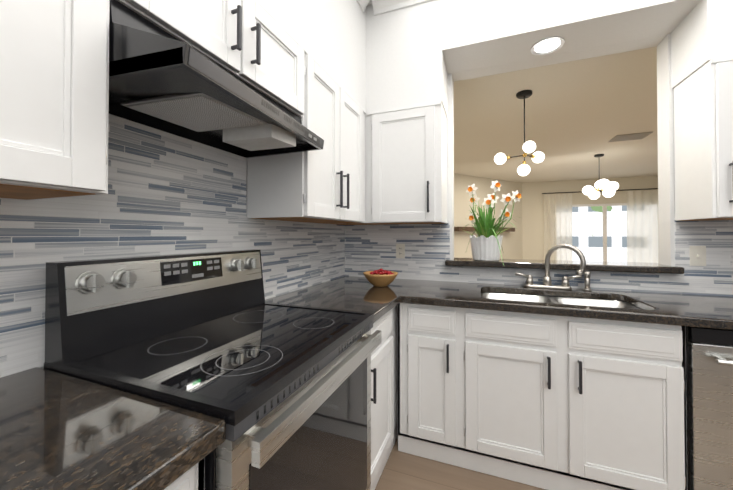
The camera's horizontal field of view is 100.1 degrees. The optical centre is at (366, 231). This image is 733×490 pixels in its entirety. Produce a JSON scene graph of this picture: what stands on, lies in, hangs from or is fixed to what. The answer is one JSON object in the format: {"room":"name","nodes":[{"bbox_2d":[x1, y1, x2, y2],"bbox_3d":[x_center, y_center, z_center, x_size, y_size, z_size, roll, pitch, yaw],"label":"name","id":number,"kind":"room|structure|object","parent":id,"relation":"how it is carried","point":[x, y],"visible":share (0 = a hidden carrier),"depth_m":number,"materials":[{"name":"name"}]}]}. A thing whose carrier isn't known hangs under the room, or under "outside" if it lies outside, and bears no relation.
{"room":"kitchen","nodes":[
{"label":"kitchen","id":0,"kind":"room"},
{"bbox_2d":[43,158,246,368],"bbox_3d":[-0.980,-0.174,0.699,0.130,2.880,4.330,0,-1,21],"label":"wall","id":1,"kind":"structure","parent":0,"point":[246,189],"depth_m":1.52,"materials":[{"name":"white paint"}]},
{"bbox_2d":[0,0,109,199],"bbox_3d":[-0.790,-0.469,0.525,0.338,0.770,0.451,0,-1,21],"label":"upper cabinet","id":2,"kind":"object","parent":1,"relation":"attached to","point":[54,88],"visible":1,"depth_m":0.57,"materials":[{"name":"white wood"}]},
{"bbox_2d":[0,114,344,377],"bbox_3d":[-0.939,-0.028,0.612,0.006,0.775,4.200,0,-1,21],"label":"backsplash","id":3,"kind":"structure","parent":1,"relation":"attached to","point":[169,194],"depth_m":1.06,"materials":[{"name":"tile"}]},
{"bbox_2d":[116,0,304,116],"bbox_3d":[-0.553,-0.686,1.091,0.374,0.323,0.768,0,-1,21],"label":"upper cabinet","id":4,"kind":"object","parent":1,"relation":"attached to","point":[258,45],"visible":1,"depth_m":1.03,"materials":[{"name":"white wood"}]},
{"bbox_2d":[109,0,323,157],"bbox_3d":[-0.471,-0.423,1.057,0.548,0.200,0.765,0,-1,21],"label":"range hood","id":5,"kind":"object","parent":4,"relation":"attached to","point":[161,79],"visible":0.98,"depth_m":0.86,"materials":[{"name":"black metal"}]},
{"bbox_2d":[247,47,366,223],"bbox_3d":[-0.272,-0.450,1.816,0.374,0.780,0.789,0,-1,21],"label":"upper cabinet","id":6,"kind":"object","parent":1,"relation":"attached to","point":[325,184],"visible":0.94,"depth_m":1.54,"materials":[{"name":"white wood"}]},
{"bbox_2d":[375,437,545,489],"bbox_3d":[2.810,1.310,2.472,5.950,0.050,10.400,0,-1,21],"label":"floor","id":7,"kind":"structure","parent":0,"point":[404,471],"depth_m":1.59,"materials":[{"name":"brown wood"}]},
{"bbox_2d":[164,457,204,489],"bbox_3d":[-0.670,0.827,0.440,0.613,0.872,0.526,0,-1,21],"label":"base cabinet","id":8,"kind":"object","parent":7,"relation":"on","point":[193,478],"visible":0.19,"depth_m":0.52,"materials":[{"name":"white wood"}]},
{"bbox_2d":[0,367,225,489],"bbox_3d":[-0.871,0.362,-0.120,0.644,0.040,1.730,0,-1,21],"label":"countertop","id":9,"kind":"structure","parent":8,"relation":"on","point":[58,431],"depth_m":0.53,"materials":[{"name":"stone"}]},
{"bbox_2d":[44,249,380,489],"bbox_3d":[-0.385,0.676,1.026,0.677,1.185,0.763,0,-1,21],"label":"range","id":10,"kind":"object","parent":7,"relation":"on","point":[283,391],"visible":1,"depth_m":0.87,"materials":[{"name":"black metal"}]},
{"bbox_2d":[370,305,397,489],"bbox_3d":[-0.080,0.843,1.918,0.649,0.872,1.114,0,-1,21],"label":"base cabinet","id":11,"kind":"object","parent":7,"relation":"on","point":[384,435],"visible":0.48,"depth_m":1.58,"materials":[{"name":"white wood"}]},
{"bbox_2d":[397,303,464,467],"bbox_3d":[0.446,0.844,1.983,0.353,0.872,0.613,0,-1,21],"label":"base cabinet","id":12,"kind":"object","parent":7,"relation":"on","point":[430,338],"depth_m":1.70,"materials":[{"name":"white wood"}]},
{"bbox_2d":[461,296,686,489],"bbox_3d":[1.045,0.841,1.751,0.931,0.872,0.613,0,-1,21],"label":"base cabinet","id":13,"kind":"object","parent":7,"relation":"on","point":[549,402],"depth_m":1.45,"materials":[{"name":"white wood"}]},
{"bbox_2d":[265,276,732,329],"bbox_3d":[1.396,0.378,1.351,3.812,0.040,1.116,0,-1,21],"label":"countertop","id":14,"kind":"structure","parent":13,"relation":"on","point":[354,293],"depth_m":1.63,"materials":[{"name":"stone"}]},
{"bbox_2d":[363,268,397,286],"bbox_3d":[0.095,0.305,2.058,0.236,0.119,0.236,0,-1,21],"label":"fruit bowl","id":15,"kind":"object","parent":14,"relation":"on","point":[381,277],"visible":1,"depth_m":2.00,"materials":[{"name":"beige wood"}]},
{"bbox_2d":[515,244,591,290],"bbox_3d":[1.167,0.220,1.923,0.424,0.286,0.140,0,-1,21],"label":"faucet","id":16,"kind":"object","parent":14,"relation":"on","point":[547,283],"visible":1,"depth_m":1.92,"materials":[{"name":"silver metal"}]},
{"bbox_2d":[481,292,641,309],"bbox_3d":[1.052,0.501,1.718,0.830,0.196,0.480,0,-1,21],"label":"undermount sink","id":17,"kind":"object","parent":14,"relation":"in","point":[564,300],"visible":0.06,"depth_m":1.87,"materials":[{"name":"metal"}]},
{"bbox_2d":[686,326,732,489],"bbox_3d":[1.754,0.840,1.444,0.600,0.867,0.649,0,-1,21],"label":"dishwasher","id":18,"kind":"object","parent":7,"relation":"on","point":[709,376],"visible":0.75,"depth_m":1.27,"materials":[{"name":"silver metal"}]},
{"bbox_2d":[454,174,522,258],"bbox_3d":[1.934,0.054,5.072,1.750,2.520,5.933,0,-1,21],"label":"wall","id":19,"kind":"structure","parent":0,"point":[512,245],"depth_m":6.80,"materials":[{"name":"beige paint"}]},
{"bbox_2d":[454,227,514,231],"bbox_3d":[2.565,-0.044,6.636,1.800,0.090,0.200,0,-1,-30],"label":"shelf","id":20,"kind":"object","parent":19,"relation":"attached to","point":[473,229],"visible":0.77,"depth_m":6.29,"materials":[{"name":"brown wood"}]},
{"bbox_2d":[454,47,657,182],"bbox_3d":[3.656,-1.253,4.452,5.820,0.080,5.990,0,-1,21],"label":"ceiling","id":21,"kind":"structure","parent":0,"point":[579,114],"depth_m":3.36,"materials":[{"name":"beige paint"}]},
{"bbox_2d":[494,90,544,175],"bbox_3d":[1.374,-0.860,2.761,0.424,0.742,0.264,0,-1,21],"label":"chandelier","id":22,"kind":"object","parent":21,"relation":"hanging from","point":[523,169],"visible":1,"depth_m":2.72,"materials":[{"name":"white glass"}]},
{"bbox_2d":[582,154,618,199],"bbox_3d":[3.671,-0.859,4.833,0.486,0.698,0.396,0,-1,21],"label":"chandelier","id":23,"kind":"object","parent":21,"relation":"hanging from","point":[607,187],"visible":1,"depth_m":4.74,"materials":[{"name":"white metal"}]},
{"bbox_2d":[609,132,652,141],"bbox_3d":[3.386,-1.210,3.950,0.360,0.016,0.280,0,-1,21],"label":"ceiling vent","id":24,"kind":"object","parent":21,"relation":"in","point":[627,137],"visible":1,"depth_m":3.91,"materials":[{"name":"beige metal"}]},
{"bbox_2d":[455,46,658,228],"bbox_3d":[2.670,0.016,1.610,5.380,2.520,0.004,0,-1,21],"label":"pass-through opening","id":25,"kind":"object","parent":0,"point":[582,59],"visible":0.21,"depth_m":2.05,"materials":[{"name":"white paint"}]},
{"bbox_2d":[447,33,674,265],"bbox_3d":[1.797,-0.161,1.877,4.200,2.880,0.130,0,-1,21],"label":"frame","id":26,"kind":"structure","parent":0,"point":[666,162],"depth_m":1.91,"materials":[{"name":"white paint"}]},
{"bbox_2d":[337,101,446,224],"bbox_3d":[0.140,-0.446,2.244,0.834,0.780,0.374,0,-1,21],"label":"upper cabinet","id":27,"kind":"object","parent":26,"relation":"attached to","point":[405,164],"visible":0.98,"depth_m":2.05,"materials":[{"name":"white wood"}]},
{"bbox_2d":[345,220,732,296],"bbox_3d":[1.775,0.145,1.809,4.194,0.455,0.006,0,-1,21],"label":"backsplash","id":28,"kind":"structure","parent":26,"relation":"attached to","point":[373,248],"depth_m":2.10,"materials":[{"name":"tile"}]},
{"bbox_2d":[396,244,404,257],"bbox_3d":[0.263,0.152,2.386,0.070,0.114,0.008,0,-1,21],"label":"electrical outlet plate","id":29,"kind":"object","parent":28,"relation":"attached to","point":[400,250],"visible":1,"depth_m":2.38,"materials":[{"name":"beige plastic"}]},
{"bbox_2d":[690,246,705,265],"bbox_3d":[1.894,0.139,1.752,0.070,0.114,0.016,0,-1,21],"label":"switch plate","id":30,"kind":"object","parent":28,"relation":"attached to","point":[697,255],"visible":1,"depth_m":1.75,"materials":[{"name":"beige plastic"}]},
{"bbox_2d":[445,258,683,273],"bbox_3d":[1.232,0.226,2.105,1.317,0.040,0.305,0,-1,21],"label":"sill","id":31,"kind":"structure","parent":26,"relation":"on","point":[640,267],"depth_m":1.96,"materials":[{"name":"stone"}]},
{"bbox_2d":[461,180,520,264],"bbox_3d":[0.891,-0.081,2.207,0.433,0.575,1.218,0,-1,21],"label":"potted plant","id":32,"kind":"object","parent":31,"relation":"on","point":[486,243],"visible":1,"depth_m":2.16,"materials":[{"name":"white ceramic"}]},
{"bbox_2d":[674,55,732,220],"bbox_3d":[2.187,-0.454,1.453,0.963,0.780,0.374,0,-1,21],"label":"upper cabinet","id":33,"kind":"object","parent":26,"relation":"attached to","point":[703,127],"visible":1,"depth_m":1.55,"materials":[{"name":"white wood"}]},
{"bbox_2d":[522,176,657,259],"bbox_3d":[4.821,0.076,7.134,5.350,2.520,0.120,0,-1,21],"label":"wall","id":34,"kind":"structure","parent":0,"point":[533,217],"depth_m":7.31,"materials":[{"name":"beige paint"}]},
{"bbox_2d":[572,203,626,261],"bbox_3d":[5.316,0.333,6.846,1.960,1.900,0.050,0,-1,21],"label":"door","id":35,"kind":"structure","parent":34,"relation":"in","point":[599,232],"depth_m":6.89,"materials":[{"name":"glass"}]},
{"bbox_2d":[542,188,657,193],"bbox_3d":[5.262,-0.893,6.759,2.450,0.023,0.024,0,-1,21],"label":"curtain rod","id":36,"kind":"object","parent":34,"relation":"attached to","point":[602,191],"visible":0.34,"depth_m":6.68,"materials":[{"name":"black metal"}]},
{"bbox_2d":[544,193,571,260],"bbox_3d":[4.413,0.221,7.076,0.570,2.170,0.071,0,-1,21],"label":"curtain","id":37,"kind":"object","parent":36,"relation":"hanging from","point":[557,219],"visible":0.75,"depth_m":7.07,"materials":[{"name":"white fabric"}]},
{"bbox_2d":[627,190,658,262],"bbox_3d":[5.985,0.214,6.468,0.800,2.170,0.071,0,-1,21],"label":"curtain","id":38,"kind":"object","parent":36,"relation":"hanging from","point":[642,230],"visible":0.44,"depth_m":6.52,"materials":[{"name":"white fabric"}]},
{"bbox_3d":[0.979,-1.662,-0.042,4.330,0.080,4.330,0,-1,21],"label":"ceiling","id":39,"kind":"structure","parent":0,"visible":0},
{"bbox_2d":[261,0,365,109],"bbox_3d":[-0.794,-1.235,0.569,0.318,0.759,4.199,0,-1,21],"label":"soffit beam","id":40,"kind":"structure","parent":39,"relation":"attached to","point":[330,35],"depth_m":1.72,"materials":[{"name":"white paint"}]},
{"bbox_2d":[356,0,369,11],"bbox_3d":[-0.686,-1.574,0.322,0.062,0.085,3.810,0,-1,21],"label":"crown molding","id":41,"kind":"structure","parent":39,"relation":"attached to","point":[362,3],"depth_m":2.08,"materials":[{"name":"white paint"}]},
{"bbox_2d":[372,0,430,15],"bbox_3d":[1.796,-1.562,1.448,3.881,0.085,0.062,0,-1,21],"label":"crown molding","id":42,"kind":"structure","parent":39,"relation":"attached to","point":[382,6],"depth_m":2.09,"materials":[{"name":"white paint"}]},
{"bbox_2d":[366,0,732,118],"bbox_3d":[1.865,-1.224,1.622,3.882,0.759,0.317,0,-1,21],"label":"soffit beam","id":43,"kind":"structure","parent":39,"relation":"attached to","point":[417,53],"depth_m":1.90,"materials":[{"name":"white paint"}]},
{"bbox_2d":[531,36,564,54],"bbox_3d":[1.139,-1.167,1.934,0.184,0.006,0.184,0,-1,21],"label":"recessed light","id":44,"kind":"object","parent":43,"relation":"attached to","point":[551,45],"visible":1,"depth_m":1.93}
]}

